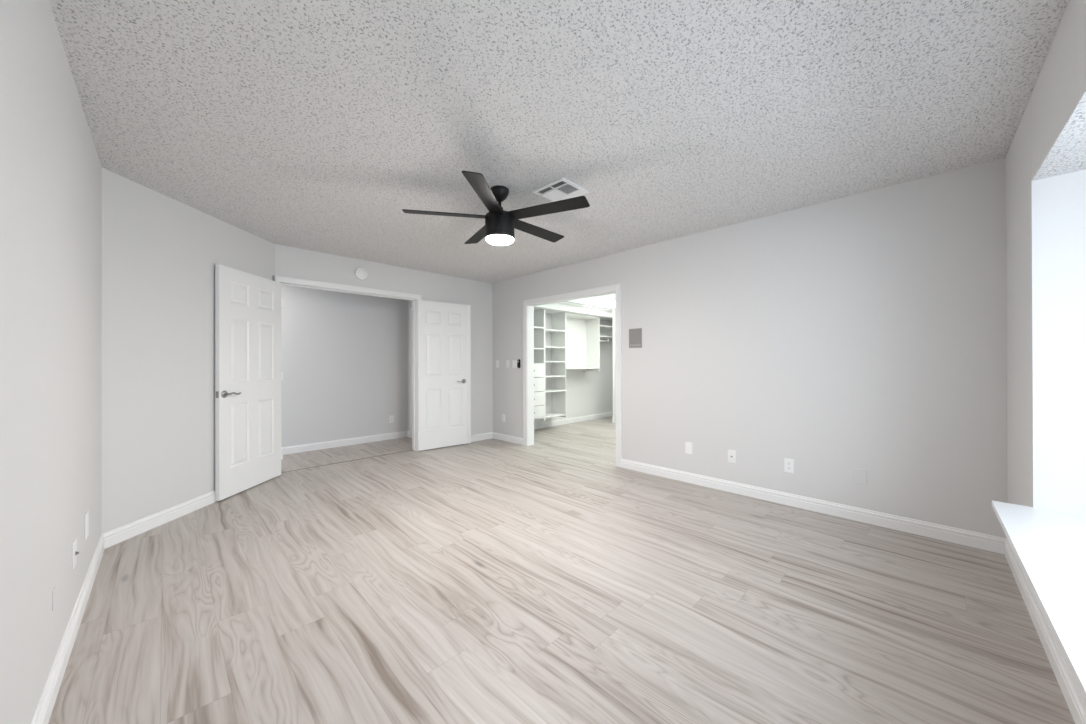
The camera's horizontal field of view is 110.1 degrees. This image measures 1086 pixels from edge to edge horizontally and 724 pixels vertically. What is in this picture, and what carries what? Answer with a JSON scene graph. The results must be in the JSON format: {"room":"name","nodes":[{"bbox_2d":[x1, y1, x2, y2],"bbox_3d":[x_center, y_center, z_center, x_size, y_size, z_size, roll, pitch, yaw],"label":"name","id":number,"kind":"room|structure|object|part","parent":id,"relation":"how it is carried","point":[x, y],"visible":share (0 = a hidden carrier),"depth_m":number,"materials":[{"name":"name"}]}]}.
{"room":"empty bedroom","nodes":[
{"label":"empty bedroom","id":0,"kind":"room"},
{"bbox_2d":[0,0,101,723],"bbox_3d":[-1.401,-0.032,0.913,0.125,2.440,4.240,0,0,-45],"label":"wall","id":1,"kind":"structure","parent":0,"point":[51,168],"depth_m":1.27,"materials":[{"name":"white paint"}]},
{"bbox_2d":[52,586,55,610],"bbox_3d":[-1.769,0.855,1.374,0.004,0.070,0.045,0,0,-45],"label":"wall plate","id":2,"kind":"object","parent":1,"relation":"attached to","point":[54,589],"visible":1,"depth_m":1.37,"materials":[{"name":"white plastic"}]},
{"bbox_2d":[31,534,104,723],"bbox_3d":[-1.376,1.139,0.986,0.014,0.098,4.065,0,0,-45],"label":"baseboard","id":3,"kind":"structure","parent":1,"relation":"attached to","point":[44,709],"depth_m":1.50,"materials":[{"name":"white paint"}]},
{"bbox_2d":[72,538,78,569],"bbox_3d":[-2.065,0.846,1.679,0.016,0.115,0.070,0,0,-45],"label":"outlet","id":4,"kind":"object","parent":1,"relation":"attached to","point":[74,544],"visible":1,"depth_m":1.66,"materials":[{"name":"white plastic"}]},
{"bbox_2d":[85,511,88,538],"bbox_3d":[-2.327,0.831,1.935,0.007,0.125,0.070,0,0,-45],"label":"wall plate","id":5,"kind":"object","parent":1,"relation":"attached to","point":[87,512],"visible":1,"depth_m":1.93,"materials":[{"name":"white plastic"}]},
{"bbox_2d":[101,168,274,533],"bbox_3d":[-2.867,-0.023,3.214,0.130,2.440,1.675,0,0,1],"label":"wall","id":6,"kind":"structure","parent":0,"point":[160,253],"depth_m":2.78,"materials":[{"name":"white paint"}]},
{"bbox_2d":[103,490,216,548],"bbox_3d":[-2.807,1.148,3.193,0.014,0.098,1.544,0,0,0],"label":"baseboard","id":7,"kind":"structure","parent":6,"relation":"attached to","point":[115,536],"depth_m":2.75,"materials":[{"name":"white paint"}]},
{"bbox_2d":[215,264,282,500],"bbox_3d":[-2.751,0.147,3.627,0.091,2.078,0.779,0,0,0],"label":"door","id":8,"kind":"structure","parent":6,"relation":"in","point":[248,374],"depth_m":3.53,"materials":[{"name":"white paint"}]},
{"bbox_3d":[-2.756,0.279,3.289,0.012,0.064,0.064,0,0,0],"label":"handle","id":9,"kind":"part","parent":8,"relation":"part of","materials":[{"name":"silver metal"}]},
{"bbox_3d":[-2.730,0.278,3.349,0.048,0.028,0.139,0,0,0],"label":"lever","id":10,"kind":"part","parent":8,"relation":"part of","materials":[{"name":"silver metal"}]},
{"bbox_2d":[281,285,407,446],"bbox_3d":[-3.590,-0.017,4.788,4.075,2.440,0.100,0,0,-45],"label":"wall","id":11,"kind":"structure","parent":0,"point":[344,356],"depth_m":5.42,"materials":[{"name":"white paint"}]},
{"bbox_2d":[281,431,409,454],"bbox_3d":[-3.552,1.153,4.678,3.975,0.098,0.100,0,0,-45],"label":"baseboard","id":12,"kind":"structure","parent":11,"relation":"attached to","point":[365,439],"depth_m":5.42,"materials":[{"name":"white paint"}]},
{"bbox_2d":[389,415,393,422],"bbox_3d":[-2.365,0.893,5.928,0.070,0.115,0.008,0,0,-45],"label":"power outlet","id":13,"kind":"object","parent":11,"relation":"attached to","point":[391,418],"visible":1,"depth_m":5.92,"materials":[{"name":"white plastic"}]},
{"bbox_2d":[275,244,491,434],"bbox_3d":[-1.861,-0.021,5.026,2.867,2.440,0.130,0,0,-45],"label":"wall","id":14,"kind":"structure","parent":0,"point":[292,262],"depth_m":5.28,"materials":[{"name":"white paint"}]},
{"bbox_2d":[281,450,410,472],"bbox_3d":[-2.313,1.199,4.629,1.540,0.004,0.012,0,0,-45],"label":"trim","id":15,"kind":"structure","parent":14,"relation":"attached to","point":[409,450],"depth_m":4.53,"materials":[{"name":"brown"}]},
{"bbox_2d":[275,276,421,475],"bbox_3d":[-2.273,0.147,4.606,1.641,2.105,0.162,0,0,-45],"label":"trim","id":16,"kind":"structure","parent":14,"relation":"attached to","point":[288,281],"depth_m":4.96,"materials":[{"name":"white paint"}]},
{"bbox_2d":[355,268,366,279],"bbox_3d":[-2.192,-1.067,4.580,0.142,0.142,0.041,0,0,-45],"label":"smoke detector","id":17,"kind":"object","parent":14,"relation":"attached to","point":[360,273],"visible":1,"depth_m":4.56,"materials":[{"name":"white plastic"}]},
{"bbox_2d":[417,300,470,450],"bbox_3d":[-1.361,0.177,5.307,0.795,2.020,0.091,0,0,-39],"label":"door","id":18,"kind":"structure","parent":14,"relation":"in","point":[444,329],"depth_m":5.30,"materials":[{"name":"white paint"}]},
{"bbox_2d":[422,432,491,450],"bbox_3d":[-1.216,1.150,5.561,1.199,0.098,0.014,0,0,-45],"label":"baseboard","id":19,"kind":"structure","parent":14,"relation":"attached to","point":[483,436],"depth_m":5.82,"materials":[{"name":"white paint"}]},
{"bbox_2d":[408,300,411,430],"bbox_3d":[-1.816,-0.019,5.824,0.100,2.440,0.937,0,0,-45],"label":"wall","id":20,"kind":"structure","parent":0,"point":[409,301],"depth_m":6.10,"materials":[{"name":"white paint"}]},
{"bbox_2d":[409,307,411,437],"bbox_3d":[-1.862,0.169,5.786,0.018,2.065,0.725,0,0,-45],"label":"trim","id":21,"kind":"structure","parent":20,"relation":"attached to","point":[410,309],"depth_m":6.01,"materials":[{"name":"white paint"}]},
{"bbox_2d":[48,0,1068,282],"bbox_3d":[-0.383,-1.300,2.769,4.186,0.100,5.422,0,0,-45],"label":"ceiling","id":22,"kind":"structure","parent":0,"point":[312,125],"depth_m":1.85,"materials":[{"name":"white paint"}]},
{"bbox_2d":[402,171,589,244],"bbox_3d":[-0.287,-1.056,2.789,1.249,0.389,1.296,0,0,-45],"label":"ceiling fan","id":23,"kind":"object","parent":22,"relation":"hanging from","point":[498,229],"visible":1,"depth_m":2.66,"materials":[{"name":"black metal"}]},
{"bbox_3d":[-0.677,-1.044,2.683,0.592,0.006,0.124,0,11,-11],"label":"blade","id":24,"kind":"part","parent":23,"relation":"part of","materials":[{"name":"black"}]},
{"bbox_3d":[-0.493,-1.044,3.078,0.124,0.006,0.592,-13,6,-28],"label":"blade","id":25,"kind":"part","parent":23,"relation":"part of","materials":[{"name":"black"}]},
{"bbox_3d":[-0.358,-1.046,2.386,0.124,0.006,0.592,11,1,7],"label":"blade","id":26,"kind":"part","parent":23,"relation":"part of","materials":[{"name":"black"}]},
{"bbox_3d":[-0.060,-1.045,3.025,0.124,0.006,0.592,-16,-11,42],"label":"blade","id":27,"kind":"part","parent":23,"relation":"part of","materials":[{"name":"black wood"}]},
{"bbox_3d":[0.023,-1.046,2.597,0.592,0.006,0.124,0,-12,25],"label":"blade","id":28,"kind":"part","parent":23,"relation":"part of","materials":[{"name":"black"}]},
{"bbox_2d":[532,177,589,201],"bbox_3d":[0.131,-1.246,2.780,0.300,0.011,0.300,0,0,-45],"label":"ceiling vent","id":29,"kind":"object","parent":22,"relation":"in","point":[562,188],"visible":0.93,"depth_m":2.76,"materials":[{"name":"white plastic"}]},
{"bbox_2d":[48,416,1074,723],"bbox_3d":[0.513,1.231,3.735,8.600,0.080,7.375,0,0,-45],"label":"floor","id":30,"kind":"structure","parent":0,"point":[550,580],"depth_m":1.82,"materials":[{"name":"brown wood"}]},
{"bbox_2d":[534,301,612,423],"bbox_3d":[0.410,-0.010,7.398,3.574,2.420,0.100,0,0,-45],"label":"wall","id":31,"kind":"structure","parent":0,"point":[587,392],"depth_m":7.81,"materials":[{"name":"white paint"}]},
{"bbox_2d":[534,309,544,420],"bbox_3d":[-0.275,0.052,6.368,0.562,1.894,0.382,0,0,-45],"label":"tower","id":32,"kind":"object","parent":31,"relation":"attached to","point":[539,315],"visible":0.42,"depth_m":6.43,"materials":[{"name":"white wood"}]},
{"bbox_3d":[-0.270,0.834,6.357,0.546,0.202,0.318,0,0,-45],"label":"drawer","id":33,"kind":"part","parent":32,"relation":"part of","materials":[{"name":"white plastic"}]},
{"bbox_3d":[-0.271,0.612,6.358,0.546,0.226,0.318,0,0,-45],"label":"drawer","id":34,"kind":"part","parent":32,"relation":"part of","materials":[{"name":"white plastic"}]},
{"bbox_3d":[-0.271,0.376,6.359,0.546,0.231,0.318,0,0,-45],"label":"drawer","id":35,"kind":"part","parent":32,"relation":"part of","materials":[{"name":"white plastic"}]},
{"bbox_3d":[-0.272,0.144,6.359,0.546,0.217,0.318,0,0,-45],"label":"drawer","id":36,"kind":"part","parent":32,"relation":"part of","materials":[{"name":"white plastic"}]},
{"bbox_2d":[545,312,565,420],"bbox_3d":[0.104,0.052,6.775,0.547,1.894,0.340,0,0,-45],"label":"tower","id":37,"kind":"object","parent":31,"relation":"attached to","point":[558,330],"visible":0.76,"depth_m":6.92,"materials":[{"name":"white wood"}]},
{"bbox_3d":[-0.084,0.052,6.587,0.016,1.894,0.340,0,0,-45],"label":"panel","id":38,"kind":"part","parent":37,"relation":"part of","materials":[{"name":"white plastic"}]},
{"bbox_3d":[0.102,-0.259,6.776,0.515,0.020,0.338,0,0,-45],"label":"shelf","id":39,"kind":"part","parent":37,"relation":"part of","materials":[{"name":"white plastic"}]},
{"bbox_3d":[0.102,-0.556,6.777,0.515,0.020,0.338,0,0,-45],"label":"shelf","id":40,"kind":"part","parent":37,"relation":"part of","materials":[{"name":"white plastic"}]},
{"bbox_3d":[0.104,0.512,6.774,0.515,0.020,0.338,0,0,-45],"label":"shelf","id":41,"kind":"part","parent":37,"relation":"part of","materials":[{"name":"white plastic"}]},
{"bbox_3d":[0.104,0.254,6.775,0.515,0.020,0.338,0,0,-45],"label":"shelf","id":42,"kind":"part","parent":37,"relation":"part of","materials":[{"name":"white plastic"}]},
{"bbox_3d":[0.105,0.951,6.773,0.515,0.020,0.338,0,0,-45],"label":"shelf","id":43,"kind":"part","parent":37,"relation":"part of","materials":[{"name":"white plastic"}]},
{"bbox_3d":[0.292,0.052,6.962,0.016,1.894,0.340,0,0,-45],"label":"panel","id":44,"kind":"part","parent":37,"relation":"part of","materials":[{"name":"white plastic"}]},
{"bbox_2d":[534,302,612,321],"bbox_3d":[0.582,-0.978,7.190,3.424,0.165,0.445,0,0,-45],"label":"trim","id":45,"kind":"structure","parent":31,"relation":"attached to","point":[604,314],"depth_m":6.96,"materials":[{"name":"white"}]},
{"bbox_2d":[534,411,612,429],"bbox_3d":[1.630,1.145,6.138,3.424,0.098,3.400,0,0,-45],"label":"baseboard","id":46,"kind":"structure","parent":31,"relation":"attached to","point":[607,414],"depth_m":7.45,"materials":[{"name":"white paint"}]},
{"bbox_2d":[566,313,599,371],"bbox_3d":[0.655,-0.341,7.329,1.013,1.104,0.344,0,0,-45],"label":"upper cabinet","id":47,"kind":"object","parent":31,"relation":"attached to","point":[582,331],"visible":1,"depth_m":7.61,"materials":[{"name":"white wood"}]},
{"bbox_3d":[0.535,-0.389,7.439,0.997,1.006,0.012,0,0,-45],"label":"panel","id":48,"kind":"part","parent":47,"relation":"part of","materials":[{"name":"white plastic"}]},
{"bbox_2d":[566,313,598,319],"bbox_3d":[0.654,-0.882,7.319,0.997,0.020,0.328,0,0,-45],"label":"shelf","id":49,"kind":"object","parent":47,"relation":"attached to","point":[570,316],"depth_m":7.44,"materials":[{"name":"white wood"}]},
{"bbox_2d":[566,368,599,368],"bbox_3d":[0.656,0.123,7.317,0.997,0.018,0.328,0,0,-45],"label":"shelf","id":50,"kind":"object","parent":47,"relation":"attached to","point":[566,368],"depth_m":7.19,"materials":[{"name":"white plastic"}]},
{"bbox_3d":[1.010,-0.354,7.680,0.016,1.077,0.340,0,0,-45],"label":"panel","id":51,"kind":"part","parent":47,"relation":"part of","materials":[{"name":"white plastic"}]},
{"bbox_2d":[600,325,612,341],"bbox_3d":[1.389,-0.580,8.059,1.051,0.324,0.340,0,0,-45],"label":"wall shelf","id":52,"kind":"object","parent":31,"relation":"attached to","point":[602,338],"visible":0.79,"depth_m":7.87,"materials":[{"name":"white wood"}]},
{"bbox_3d":[1.388,-0.731,8.059,1.051,0.022,0.340,0,0,-45],"label":"shelf","id":53,"kind":"part","parent":52,"relation":"part of","materials":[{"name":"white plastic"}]},
{"bbox_2d":[614,308,615,422],"bbox_3d":[2.418,0.064,6.505,0.110,2.260,2.800,0,0,-45],"label":"wall","id":54,"kind":"structure","parent":0,"point":[614,308],"depth_m":7.45,"materials":[{"name":"white paint"}]},
{"bbox_2d":[612,308,614,422],"bbox_3d":[1.426,0.068,7.500,0.154,2.260,0.040,0,0,-45],"label":"trim","id":55,"kind":"structure","parent":54,"relation":"attached to","point":[613,418],"depth_m":7.45,"materials":[{"name":"white paint"}]},
{"bbox_2d":[492,157,1006,537],"bbox_3d":[1.062,-0.029,4.204,0.112,2.440,5.422,0,0,-45],"label":"wall","id":56,"kind":"structure","parent":0,"point":[867,330],"depth_m":2.96,"materials":[{"name":"white paint"}]},
{"bbox_2d":[512,360,517,367],"bbox_3d":[-0.414,0.033,5.599,0.009,0.115,0.112,0,0,-45],"label":"light switch","id":57,"kind":"object","parent":56,"relation":"attached to","point":[514,362],"visible":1,"depth_m":5.60,"materials":[{"name":"white plastic"}]},
{"bbox_2d":[523,284,621,467],"bbox_3d":[0.345,0.155,4.916,0.146,2.079,1.646,0,0,-45],"label":"trim","id":58,"kind":"structure","parent":56,"relation":"attached to","point":[528,305],"depth_m":5.18,"materials":[{"name":"white paint"}]},
{"bbox_2d":[629,328,641,347],"bbox_3d":[1.014,-0.261,4.165,0.012,0.210,0.156,0,0,-45],"label":"intercom panel","id":59,"kind":"object","parent":56,"relation":"in","point":[635,335],"visible":1,"depth_m":4.16,"materials":[{"name":"grey plastic"}]},
{"bbox_2d":[685,442,691,453],"bbox_3d":[1.437,0.849,3.744,0.007,0.115,0.070,0,0,-45],"label":"wall plate","id":60,"kind":"object","parent":56,"relation":"attached to","point":[688,445],"visible":1,"depth_m":3.74,"materials":[{"name":"white plastic"}]},
{"bbox_2d":[728,450,735,462],"bbox_3d":[1.717,0.861,3.456,0.016,0.115,0.070,0,0,-45],"label":"outlet","id":61,"kind":"object","parent":56,"relation":"attached to","point":[731,453],"visible":1,"depth_m":3.45,"materials":[{"name":"white plastic"}]},
{"bbox_2d":[492,432,1006,553],"bbox_3d":[1.022,1.142,4.154,0.014,0.098,5.167,0,0,-45],"label":"baseboard","id":62,"kind":"structure","parent":56,"relation":"attached to","point":[982,541],"depth_m":2.93,"materials":[{"name":"white paint"}]},
{"bbox_2d":[784,458,793,472],"bbox_3d":[2.036,0.859,3.141,0.008,0.115,0.070,0,0,-45],"label":"power outlet","id":63,"kind":"object","parent":56,"relation":"attached to","point":[788,463],"visible":1,"depth_m":3.14,"materials":[{"name":"white plastic"}]},
{"bbox_2d":[1006,0,1085,515],"bbox_3d":[1.791,-0.041,0.597,3.949,2.440,0.966,0,0,-45],"label":"wall","id":64,"kind":"structure","parent":0,"point":[1058,203],"depth_m":1.74,"materials":[{"name":"white paint"}]},
{"bbox_2d":[992,500,1085,704],"bbox_3d":[1.705,0.694,0.684,2.392,0.028,0.966,0,0,-45],"label":"window sill","id":65,"kind":"structure","parent":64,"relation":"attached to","point":[1049,547],"depth_m":1.26,"materials":[{"name":"white paint"}]},
{"bbox_2d":[1004,539,1085,723],"bbox_3d":[1.448,1.132,0.941,3.949,0.098,0.014,0,0,-45],"label":"baseboard","id":66,"kind":"structure","parent":64,"relation":"attached to","point":[1074,700],"depth_m":1.50,"materials":[{"name":"white paint"}]},
{"bbox_2d":[1032,91,1085,180],"bbox_3d":[1.492,-0.859,0.894,2.375,0.021,0.123,0,0,-45],"label":"ceiling","id":67,"kind":"structure","parent":0,"point":[1067,154],"depth_m":1.51,"materials":[{"name":"white paint"}]},
{"bbox_2d":[1078,161,1085,170],"bbox_3d":[1.832,-0.901,0.553,2.625,0.100,0.841,0,0,-45],"label":"ceiling","id":68,"kind":"structure","parent":0,"point":[1083,167],"depth_m":1.66,"materials":[{"name":"white paint"}]},
{"bbox_3d":[2.876,-0.015,7.385,0.100,2.420,3.400,0,0,-45],"label":"wall","id":69,"kind":"structure","parent":0,"visible":0},
{"bbox_2d":[569,294,614,308],"bbox_3d":[1.780,-1.080,5.995,3.398,0.023,2.930,0,0,-45],"label":"ceiling","id":70,"kind":"structure","parent":69,"relation":"attached to","point":[606,301],"depth_m":6.76,"materials":[{"name":"white paint"}]},
{"bbox_3d":[1.442,-1.085,5.657,0.846,0.008,2.930,0,0,-45],"label":"light panel","id":71,"kind":"part","parent":70,"relation":"part of","materials":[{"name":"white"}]},
{"bbox_3d":[1.780,-1.080,5.995,3.398,0.023,2.930,0,0,-45],"label":"frame","id":72,"kind":"part","parent":70,"relation":"part of","materials":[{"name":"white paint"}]},
{"bbox_3d":[2.058,-1.085,6.272,0.846,0.008,2.930,0,0,-45],"label":"light panel","id":73,"kind":"part","parent":70,"relation":"part of","materials":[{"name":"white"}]}
]}

